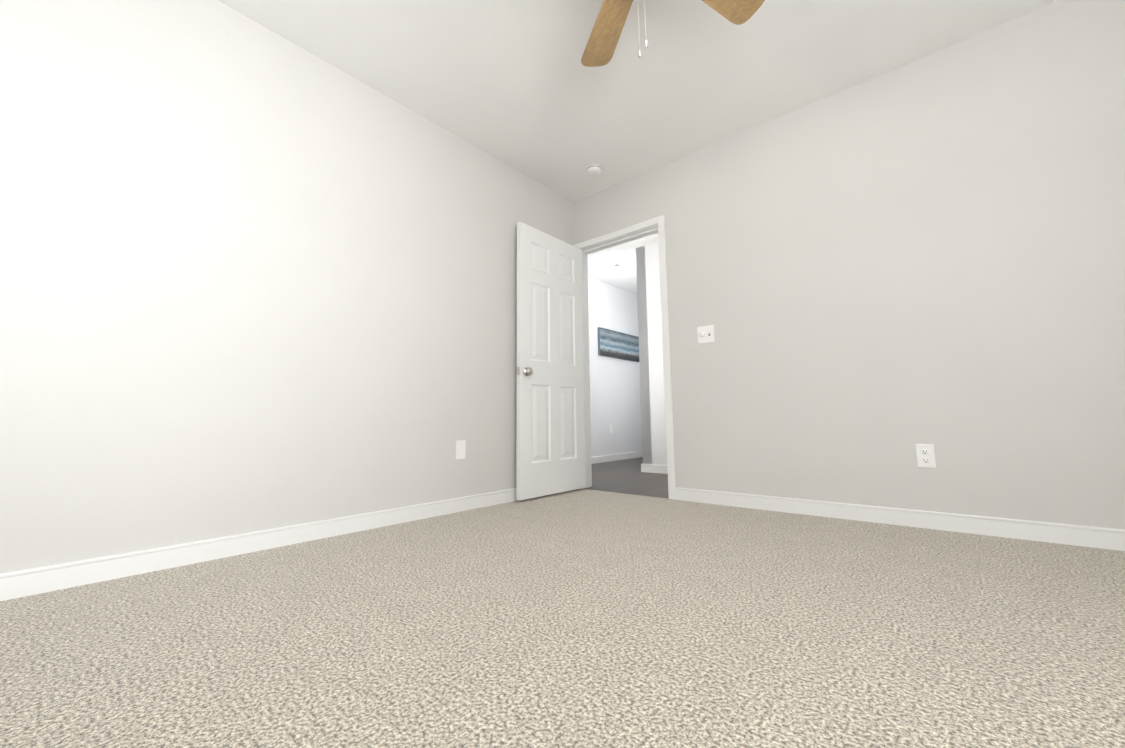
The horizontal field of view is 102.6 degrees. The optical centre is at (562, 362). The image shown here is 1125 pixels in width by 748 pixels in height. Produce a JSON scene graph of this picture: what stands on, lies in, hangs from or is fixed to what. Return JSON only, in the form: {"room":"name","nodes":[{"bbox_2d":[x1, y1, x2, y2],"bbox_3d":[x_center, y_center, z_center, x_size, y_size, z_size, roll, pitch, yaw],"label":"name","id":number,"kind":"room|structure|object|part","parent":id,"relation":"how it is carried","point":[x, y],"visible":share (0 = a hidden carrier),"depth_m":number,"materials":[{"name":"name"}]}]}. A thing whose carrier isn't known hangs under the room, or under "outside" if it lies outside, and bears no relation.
{"room":"empty bedroom","nodes":[
{"label":"empty bedroom","id":0,"kind":"room"},
{"bbox_2d":[0,0,573,572],"bbox_3d":[-1.058,-0.347,2.526,0.120,2.440,3.690,-7,-10,40],"label":"wall","id":1,"kind":"structure","parent":0,"point":[254,276],"depth_m":1.97,"materials":[{"name":"beige paint"}]},
{"bbox_2d":[0,488,517,600],"bbox_3d":[-0.994,0.816,2.333,0.016,0.083,3.450,-7,-10,40],"label":"baseboard","id":2,"kind":"structure","parent":1,"relation":"attached to","point":[30,581],"depth_m":1.83,"materials":[{"name":"white wood"}]},
{"bbox_2d":[456,440,465,459],"bbox_3d":[-0.635,0.541,2.806,0.012,0.116,0.072,-7,-10,40],"label":"outlet","id":3,"kind":"object","parent":1,"relation":"attached to","point":[460,449],"visible":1,"depth_m":2.80,"materials":[{"name":"white plastic"}]},
{"bbox_2d":[0,489,1124,747],"bbox_3d":[0.311,0.751,1.215,3.450,0.100,3.450,-7,-10,40],"label":"floor carpet","id":4,"kind":"object","parent":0,"point":[584,619],"visible":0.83,"depth_m":1.12,"materials":[{"name":"beige carpet"}]},
{"bbox_2d":[588,276,641,456],"bbox_3d":[0.573,0.095,6.139,0.159,2.440,4.440,-7,-10,40],"label":"wall","id":5,"kind":"structure","parent":0,"point":[615,398],"depth_m":6.23,"materials":[{"name":"paint"}]},
{"bbox_2d":[591,451,642,463],"bbox_3d":[0.623,1.259,5.959,0.016,0.083,4.200,-7,-10,40],"label":"baseboard","id":6,"kind":"structure","parent":5,"relation":"attached to","point":[609,458],"depth_m":6.05,"materials":[{"name":"white wood"}]},
{"bbox_3d":[0.810,-0.246,6.372,0.037,0.375,1.000,-7,-10,40],"label":"canvas picture","id":7,"kind":"part","parent":5,"relation":"part of"},
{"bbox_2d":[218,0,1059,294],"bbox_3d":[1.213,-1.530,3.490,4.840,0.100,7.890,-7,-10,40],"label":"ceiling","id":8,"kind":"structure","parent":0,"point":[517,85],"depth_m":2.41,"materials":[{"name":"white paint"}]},
{"bbox_2d":[587,164,600,175],"bbox_3d":[0.240,-1.458,3.418,0.108,0.040,0.108,-7,-10,40],"label":"smoke detector","id":9,"kind":"object","parent":8,"relation":"attached to","point":[593,170],"visible":1,"depth_m":3.39,"materials":[{"name":"white plastic"}]},
{"bbox_2d":[615,264,621,274],"bbox_3d":[0.687,-1.155,5.564,0.092,0.108,0.092,-7,-10,40],"label":"hall ceiling light","id":10,"kind":"object","parent":8,"relation":"attached to","point":[618,271],"visible":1,"depth_m":5.54,"materials":[{"name":"white glass"}]},
{"bbox_2d":[581,0,764,66],"bbox_3d":[0.311,-1.432,1.516,1.114,0.573,1.160,-7,-10,40],"label":"ceiling fan","id":11,"kind":"object","parent":8,"relation":"hanging from","point":[604,37],"visible":1,"depth_m":1.88,"materials":[{"name":"brown wood"}]},
{"bbox_2d":[636,242,666,464],"bbox_3d":[2.287,-0.233,3.716,3.735,2.440,0.120,-7,-10,40],"label":"wall","id":12,"kind":"structure","parent":0,"point":[654,444],"depth_m":4.75,"materials":[{"name":"paint"}]},
{"bbox_2d":[641,464,667,473],"bbox_3d":[2.205,0.936,3.560,3.631,0.083,0.016,-7,-10,40],"label":"baseboard","id":13,"kind":"structure","parent":12,"relation":"attached to","point":[653,468],"depth_m":4.62,"materials":[{"name":"white wood"}]},
{"bbox_2d":[574,0,1124,529],"bbox_3d":[1.504,-0.356,2.683,3.570,2.440,0.120,-7,-10,40],"label":"wall","id":14,"kind":"structure","parent":0,"point":[874,280],"depth_m":2.32,"materials":[{"name":"beige paint"}]},
{"bbox_2d":[573,215,675,499],"bbox_3d":[0.475,-0.035,3.533,0.875,2.041,0.154,-7,-10,40],"label":"door frame","id":15,"kind":"structure","parent":14,"relation":"attached to","point":[660,221],"depth_m":3.46,"materials":[{"name":"white wood"}]},
{"bbox_2d":[516,222,585,499],"bbox_3d":[-0.071,-0.018,3.439,0.126,1.965,0.744,-7,-9,40],"label":"door","id":16,"kind":"structure","parent":15,"relation":"attached to","point":[550,451],"depth_m":3.38,"materials":[{"name":"white paint"}]},
{"bbox_2d":[697,325,714,343],"bbox_3d":[0.962,-0.194,3.037,0.116,0.116,0.023,-7,-10,40],"label":"light switch","id":17,"kind":"object","parent":14,"relation":"attached to","point":[705,334],"visible":1,"depth_m":3.04,"materials":[{"name":"white plastic"}]},
{"bbox_2d":[675,487,1124,550],"bbox_3d":[1.755,0.774,2.243,2.586,0.083,0.016,-7,-10,40],"label":"baseboard","id":18,"kind":"structure","parent":14,"relation":"attached to","point":[1090,536],"depth_m":2.20,"materials":[{"name":"white wood"}]},
{"bbox_2d":[915,444,935,467],"bbox_3d":[1.805,0.462,2.240,0.072,0.116,0.012,-7,-10,40],"label":"outlet","id":19,"kind":"object","parent":14,"relation":"attached to","point":[925,454],"visible":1,"depth_m":2.24,"materials":[{"name":"white plastic"}]},
{"label":"outside","id":20,"kind":"structure","parent":0,"visible":0},
{"bbox_2d":[584,457,668,498],"bbox_3d":[2.409,1.137,4.431,4.720,0.100,4.200,-7,-10,40],"label":"floor","id":21,"kind":"structure","parent":20,"point":[626,476],"depth_m":4.12,"materials":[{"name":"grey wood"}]}
]}

